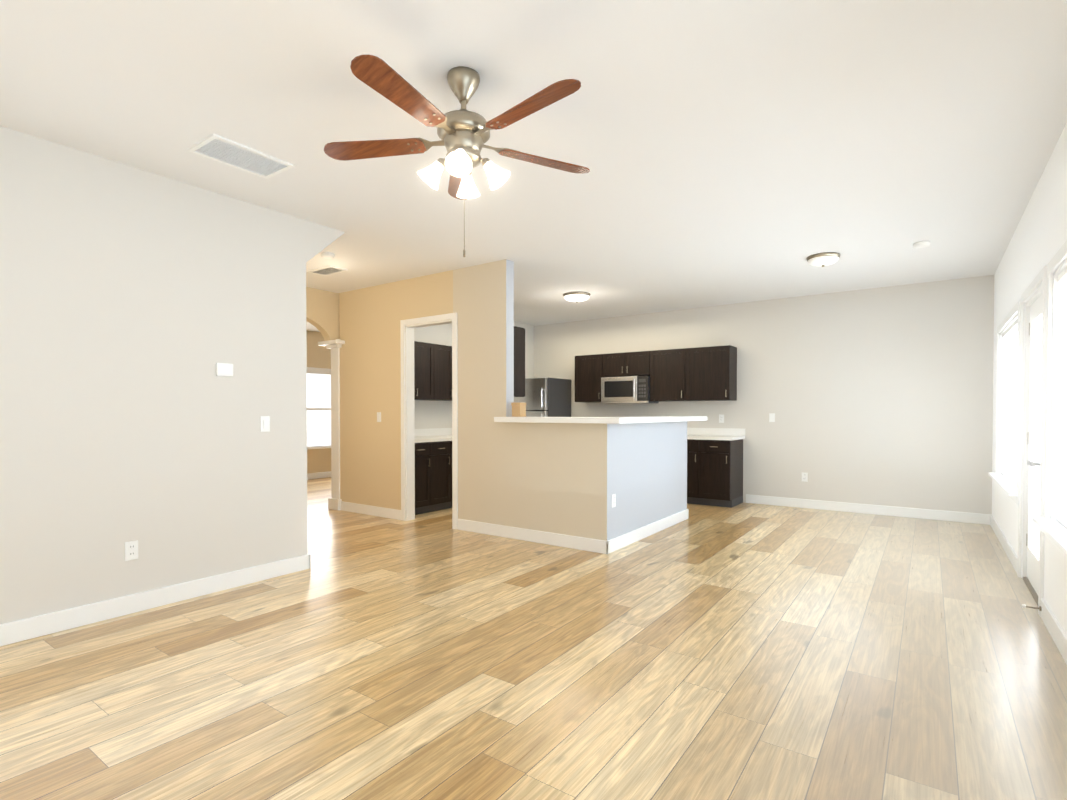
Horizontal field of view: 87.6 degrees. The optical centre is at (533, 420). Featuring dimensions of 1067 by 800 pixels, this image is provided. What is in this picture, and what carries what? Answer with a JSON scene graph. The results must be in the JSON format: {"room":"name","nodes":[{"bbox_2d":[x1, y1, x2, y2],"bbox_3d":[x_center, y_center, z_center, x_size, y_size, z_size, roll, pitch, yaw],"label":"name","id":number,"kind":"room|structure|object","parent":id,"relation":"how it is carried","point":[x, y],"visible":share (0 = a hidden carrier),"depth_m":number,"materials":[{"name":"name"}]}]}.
{"room":"empty living room","nodes":[
{"label":"empty living room","id":0,"kind":"room"},
{"bbox_2d":[0,126,344,623],"bbox_3d":[-3.530,-0.166,2.025,0.120,2.740,6.580,1,1,35],"label":"wall","id":1,"kind":"structure","parent":0,"point":[136,305],"depth_m":3.45,"materials":[{"name":"white paint"}]},
{"bbox_2d":[125,540,137,560],"bbox_3d":[-2.469,0.800,3.419,0.009,0.115,0.070,1,1,35],"label":"electrical outlet","id":2,"kind":"object","parent":1,"relation":"attached to","point":[131,550],"visible":1,"depth_m":3.42,"materials":[{"name":"white plastic"}]},
{"bbox_2d":[0,554,310,645],"bbox_3d":[-3.588,1.148,1.947,0.136,0.115,6.116,1,1,35],"label":"baseboard","id":3,"kind":"structure","parent":1,"relation":"attached to","point":[38,626],"depth_m":3.45,"materials":[{"name":"white wood"}]},
{"bbox_2d":[216,363,232,376],"bbox_3d":[-2.139,-0.351,3.856,0.022,0.090,0.110,1,1,35],"label":"thermostat","id":4,"kind":"object","parent":1,"relation":"attached to","point":[224,369],"visible":1,"depth_m":3.85,"materials":[{"name":"white plastic"}]},
{"bbox_2d":[260,416,269,431],"bbox_3d":[-1.976,0.026,4.100,0.012,0.115,0.070,1,1,35],"label":"light switch","id":5,"kind":"object","parent":1,"relation":"attached to","point":[265,423],"visible":1,"depth_m":4.10,"materials":[{"name":"white plastic"}]},
{"bbox_2d":[306,330,330,472],"bbox_3d":[-4.621,-0.271,9.675,0.120,2.740,5.590,1,1,35],"label":"wall","id":6,"kind":"structure","parent":0,"point":[318,356],"depth_m":10.40,"materials":[{"name":"beige paint"}]},
{"bbox_2d":[307,367,330,449],"bbox_3d":[-4.052,-0.226,10.406,0.160,1.510,1.760,1,1,35],"label":"window","id":7,"kind":"structure","parent":6,"relation":"in","point":[318,408],"depth_m":10.49,"materials":[{"name":"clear glass"}]},
{"bbox_2d":[307,471,330,479],"bbox_3d":[-4.565,1.042,9.653,0.016,0.115,5.350,1,1,35],"label":"baseboard","id":8,"kind":"structure","parent":6,"relation":"attached to","point":[317,475],"depth_m":10.39,"materials":[{"name":"white wood"}]},
{"bbox_2d":[306,287,339,340],"bbox_3d":[-3.024,-0.225,6.363,0.120,2.740,1.800,1,1,35],"label":"wall","id":9,"kind":"structure","parent":0,"point":[322,311],"depth_m":6.88,"materials":[{"name":"beige paint"}]},
{"bbox_2d":[414,321,533,428],"bbox_3d":[-1.242,-0.254,8.439,0.620,2.740,3.450,1,1,35],"label":"wall","id":10,"kind":"structure","parent":0,"point":[432,414],"depth_m":7.80,"materials":[{"name":"white paint"}]},
{"bbox_2d":[414,341,437,400],"bbox_3d":[-1.620,-0.630,7.063,0.346,0.730,0.757,1,1,35],"label":"upper cabinet","id":11,"kind":"object","parent":10,"relation":"attached to","point":[432,372],"depth_m":7.11,"materials":[{"name":"brown wood"}]},
{"bbox_2d":[415,428,451,435],"bbox_3d":[-1.369,0.161,7.710,0.018,0.099,2.095,1,1,35],"label":"backsplash","id":12,"kind":"structure","parent":10,"relation":"attached to","point":[433,431],"depth_m":7.69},
{"bbox_2d":[438,345,451,400],"bbox_3d":[-1.231,-0.637,7.611,0.346,0.730,0.814,1,1,35],"label":"upper cabinet","id":13,"kind":"object","parent":10,"relation":"attached to","point":[444,352],"depth_m":7.40,"materials":[{"name":"brown wood"}]},
{"bbox_2d":[339,259,614,540],"bbox_3d":[-0.869,-0.220,5.985,3.790,2.740,0.120,1,1,35],"label":"wall","id":14,"kind":"structure","parent":0,"point":[571,479],"depth_m":5.70,"materials":[{"name":"beige paint"}]},
{"bbox_2d":[341,501,400,519],"bbox_3d":[-1.973,1.083,6.704,1.120,0.115,0.016,1,1,35],"label":"baseboard","id":15,"kind":"structure","parent":14,"relation":"attached to","point":[345,506],"depth_m":6.67,"materials":[{"name":"white wood"}]},
{"bbox_2d":[377,412,380,421],"bbox_3d":[-1.833,-0.038,6.591,0.070,0.115,0.012,1,1,35],"label":"light switch","id":16,"kind":"object","parent":14,"relation":"attached to","point":[378,416],"visible":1,"depth_m":6.58,"materials":[{"name":"white plastic"}]},
{"bbox_2d":[400,312,457,528],"bbox_3d":[-1.123,0.005,6.158,0.870,2.285,0.138,1,1,35],"label":"door frame","id":17,"kind":"structure","parent":14,"relation":"attached to","point":[407,326],"depth_m":6.33,"materials":[{"name":"white wood"}]},
{"bbox_2d":[514,326,524,396],"bbox_3d":[-0.412,-0.615,5.963,0.575,0.730,0.376,1,1,35],"label":"upper cabinet","id":18,"kind":"object","parent":14,"relation":"attached to","point":[519,361],"visible":0.12,"depth_m":5.84,"materials":[{"name":"brown wood"}]},
{"bbox_2d":[457,519,604,553],"bbox_3d":[-0.085,1.101,5.363,1.750,0.115,0.016,1,1,35],"label":"baseboard","id":19,"kind":"structure","parent":14,"relation":"attached to","point":[590,544],"depth_m":5.29,"materials":[{"name":"white wood"}]},
{"bbox_2d":[494,417,571,422],"bbox_3d":[0.104,-0.007,5.252,0.870,0.050,0.446,1,1,35],"label":"countertop","id":20,"kind":"structure","parent":14,"relation":"on","point":[496,419],"depth_m":5.04,"materials":[{"name":"white stone"}]},
{"bbox_2d":[511,402,525,416],"bbox_3d":[-0.143,-0.105,5.447,0.108,0.139,0.108,1,1,35],"label":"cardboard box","id":21,"kind":"object","parent":20,"relation":"on","point":[518,409],"visible":1,"depth_m":5.41,"materials":[{"name":"brown cardboard"}]},
{"bbox_2d":[0,477,1066,799],"bbox_3d":[-2.309,1.223,4.311,10.125,0.100,11.690,1,1,35],"label":"floor","id":22,"kind":"structure","parent":0,"point":[746,651],"depth_m":2.61,"materials":[{"name":"wood"}]},
{"bbox_2d":[318,339,344,510],"bbox_3d":[-2.479,0.054,7.133,0.380,2.160,0.380,1,1,35],"label":"column","id":23,"kind":"structure","parent":22,"relation":"on","point":[334,500],"depth_m":7.05,"materials":[{"name":"white wood"}]},
{"bbox_2d":[415,440,434,514],"bbox_3d":[-1.602,0.700,6.847,0.646,0.875,0.407,1,1,35],"label":"base cabinet","id":24,"kind":"object","parent":22,"relation":"on","point":[433,469],"depth_m":6.72,"materials":[{"name":"brown wood"}]},
{"bbox_2d":[415,436,451,439],"bbox_3d":[-1.109,0.232,7.526,0.657,0.038,2.095,1,1,35],"label":"countertop","id":25,"kind":"structure","parent":24,"relation":"on","point":[416,437],"depth_m":7.09,"materials":[{"name":"white stone"}]},
{"bbox_2d":[435,440,451,510],"bbox_3d":[-1.417,0.697,7.107,0.646,0.875,0.459,1,1,35],"label":"base cabinet","id":26,"kind":"object","parent":22,"relation":"on","point":[443,448],"depth_m":6.97,"materials":[{"name":"brown wood"}]},
{"bbox_2d":[514,377,570,416],"bbox_3d":[0.087,0.217,9.100,0.750,1.780,0.805,1,1,35],"label":"fridge","id":27,"kind":"object","parent":22,"relation":"on","point":[546,397],"visible":0.38,"depth_m":8.77,"materials":[{"name":"grey metal"}]},
{"bbox_2d":[687,428,744,507],"bbox_3d":[2.204,0.619,7.720,1.245,1.015,0.646,1,1,35],"label":"base cabinet","id":28,"kind":"object","parent":22,"relation":"on","point":[714,466],"visible":0.54,"depth_m":7.34,"materials":[{"name":"brown wood"}]},
{"bbox_2d":[0,0,1066,331],"bbox_3d":[-2.309,-1.617,4.272,10.125,0.100,11.690,1,1,35],"label":"ceiling","id":29,"kind":"structure","parent":0,"point":[738,150],"depth_m":2.91,"materials":[{"name":"white paint"}]},
{"bbox_2d":[187,133,293,178],"bbox_3d":[-1.716,-1.547,3.281,0.310,0.012,0.470,1,1,35],"label":"ceiling vent","id":30,"kind":"object","parent":29,"relation":"in","point":[221,149],"visible":1,"depth_m":3.26,"materials":[{"name":"white plastic"}]},
{"bbox_2d":[320,252,334,258],"bbox_3d":[-1.954,-1.561,5.278,0.130,0.038,0.130,1,1,35],"label":"smoke detector","id":31,"kind":"object","parent":29,"relation":"attached to","point":[327,255],"visible":1,"depth_m":5.24,"materials":[{"name":"white plastic"}]},
{"bbox_2d":[307,265,347,275],"bbox_3d":[-2.180,-1.583,5.892,0.400,0.012,0.220,1,1,35],"label":"ceiling vent","id":32,"kind":"object","parent":29,"relation":"in","point":[327,270],"visible":1,"depth_m":5.88,"materials":[{"name":"white plastic"}]},
{"bbox_2d":[324,54,589,256],"bbox_3d":[-0.306,-1.133,2.458,1.256,0.818,1.256,1,1,35],"label":"ceiling fan","id":33,"kind":"object","parent":29,"relation":"hanging from","point":[463,133],"visible":1,"depth_m":2.43,"materials":[{"name":"brown wood"}]},
{"bbox_2d":[563,292,589,302],"bbox_3d":[0.550,-1.555,7.093,0.354,0.100,0.354,1,1,35],"label":"kitchen ceiling light","id":34,"kind":"object","parent":29,"relation":"attached to","point":[576,297],"visible":1,"depth_m":6.98,"materials":[{"name":"white glass"}]},
{"bbox_2d":[806,252,839,266],"bbox_3d":[2.793,-1.531,5.365,0.291,0.100,0.291,1,1,35],"label":"ceiling light","id":35,"kind":"object","parent":29,"relation":"attached to","point":[824,259],"visible":1,"depth_m":5.28,"materials":[{"name":"white glass"}]},
{"bbox_2d":[913,241,930,247],"bbox_3d":[3.447,-1.557,4.937,0.130,0.038,0.130,1,1,35],"label":"smoke detector","id":36,"kind":"object","parent":29,"relation":"attached to","point":[922,244],"visible":0.98,"depth_m":4.90,"materials":[{"name":"white plastic"}]},
{"bbox_2d":[615,421,686,537],"bbox_3d":[1.206,0.583,5.749,0.120,1.140,1.820,1,1,35],"label":"wall","id":37,"kind":"structure","parent":0,"point":[651,458],"depth_m":5.57,"materials":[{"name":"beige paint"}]},
{"bbox_2d":[612,494,615,507],"bbox_3d":[0.714,0.714,4.947,0.009,0.115,0.070,1,1,35],"label":"outlet","id":38,"kind":"object","parent":37,"relation":"attached to","point":[613,500],"visible":1,"depth_m":4.94,"materials":[{"name":"white plastic"}]},
{"bbox_2d":[572,416,706,423],"bbox_3d":[1.160,-0.012,5.589,0.460,0.050,2.220,1,1,35],"label":"countertop","id":39,"kind":"structure","parent":37,"relation":"on","point":[625,420],"depth_m":4.82,"materials":[{"name":"white stone"}]},
{"bbox_2d":[605,509,688,553],"bbox_3d":[1.218,1.097,5.656,0.016,0.115,2.002,1,1,35],"label":"baseboard","id":40,"kind":"structure","parent":37,"relation":"attached to","point":[614,544],"depth_m":5.46,"materials":[{"name":"white wood"}]},
{"bbox_2d":[534,275,993,513],"bbox_3d":[1.041,-0.262,9.007,10.125,2.740,0.120,1,1,35],"label":"wall","id":41,"kind":"structure","parent":0,"point":[882,396],"depth_m":6.91,"materials":[{"name":"white paint"}]},
{"bbox_2d":[575,354,604,401],"bbox_3d":[0.947,-0.654,8.779,0.490,0.730,0.346,1,1,35],"label":"upper cabinet","id":42,"kind":"object","parent":41,"relation":"attached to","point":[588,368],"depth_m":8.64,"materials":[{"name":"brown wood"}]},
{"bbox_2d":[603,351,650,376],"bbox_3d":[1.465,-0.838,8.409,0.770,0.350,0.346,1,1,35],"label":"upper cabinet","id":43,"kind":"object","parent":41,"relation":"attached to","point":[627,364],"depth_m":8.25,"materials":[{"name":"brown wood"}]},
{"bbox_2d":[601,376,658,403],"bbox_3d":[1.438,-0.453,8.376,0.760,0.390,0.440,1,1,35],"label":"microwave","id":44,"kind":"object","parent":43,"relation":"attached to","point":[625,390],"visible":1,"depth_m":8.21,"materials":[{"name":"grey metal"}]},
{"bbox_2d":[650,348,690,400],"bbox_3d":[2.020,-0.643,8.017,0.582,0.730,0.346,1,1,35],"label":"upper cabinet","id":45,"kind":"object","parent":41,"relation":"attached to","point":[670,379],"depth_m":7.86,"materials":[{"name":"brown wood"}]},
{"bbox_2d":[691,345,736,400],"bbox_3d":[2.432,-0.639,7.724,0.667,0.730,0.346,1,1,35],"label":"upper cabinet","id":46,"kind":"object","parent":41,"relation":"attached to","point":[699,374],"depth_m":7.54,"materials":[{"name":"brown wood"}]},
{"bbox_2d":[719,414,723,422],"bbox_3d":[2.628,-0.025,7.777,0.070,0.115,0.009,1,1,35],"label":"outlet","id":47,"kind":"object","parent":41,"relation":"attached to","point":[721,418],"visible":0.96,"depth_m":7.78,"materials":[{"name":"white plastic"}]},
{"bbox_2d":[769,413,774,421],"bbox_3d":[3.177,-0.035,7.411,0.070,0.115,0.012,1,1,35],"label":"light switch","id":48,"kind":"object","parent":41,"relation":"attached to","point":[771,417],"visible":1,"depth_m":7.41,"materials":[{"name":"white plastic"}]},
{"bbox_2d":[802,473,807,481],"bbox_3d":[3.504,0.733,7.191,0.070,0.115,0.009,1,1,35],"label":"electrical outlet","id":49,"kind":"object","parent":41,"relation":"attached to","point":[804,477],"visible":1,"depth_m":7.18,"materials":[{"name":"white plastic"}]},
{"bbox_2d":[746,494,991,524],"bbox_3d":[3.969,1.081,6.862,2.605,0.115,0.016,1,1,35],"label":"baseboard","id":50,"kind":"structure","parent":41,"relation":"attached to","point":[965,517],"depth_m":6.74,"materials":[{"name":"white wood"}]},
{"bbox_2d":[992,124,1066,635],"bbox_3d":[1.769,-0.157,1.395,0.120,2.740,11.690,1,1,35],"label":"wall","id":51,"kind":"structure","parent":0,"point":[1038,240],"depth_m":3.70,"materials":[{"name":"white paint"}]},
{"bbox_2d":[988,299,1019,504],"bbox_3d":[4.238,-0.146,4.934,0.187,1.580,1.760,1,1,35],"label":"window","id":52,"kind":"structure","parent":51,"relation":"in","point":[1004,476],"depth_m":5.16,"materials":[{"name":"white glass"}]},
{"bbox_2d":[990,514,1066,664],"bbox_3d":[1.714,1.155,1.452,0.016,0.115,11.450,1,1,35],"label":"baseboard","id":53,"kind":"structure","parent":51,"relation":"attached to","point":[1054,629],"depth_m":3.18,"materials":[{"name":"white wood"}]},
{"bbox_2d":[1022,604,1041,610],"bbox_3d":[3.002,1.126,3.352,0.085,0.028,0.027,1,1,35],"label":"door stop","id":54,"kind":"object","parent":51,"relation":"attached to","point":[1025,606],"visible":1,"depth_m":3.35,"materials":[{"name":"silver metal"}]},
{"bbox_2d":[1017,265,1046,615],"bbox_3d":[3.401,0.123,3.742,0.166,2.115,1.050,1,1,35],"label":"patio door","id":55,"kind":"structure","parent":51,"relation":"in","point":[1034,439],"depth_m":3.96,"materials":[{"name":"white glass"}]},
{"bbox_2d":[1031,240,1066,556],"bbox_3d":[2.588,-0.114,2.611,0.187,1.580,1.580,1,1,35],"label":"window","id":56,"kind":"structure","parent":51,"relation":"in","point":[1051,523],"depth_m":3.15,"materials":[{"name":"white glass"}]}
]}

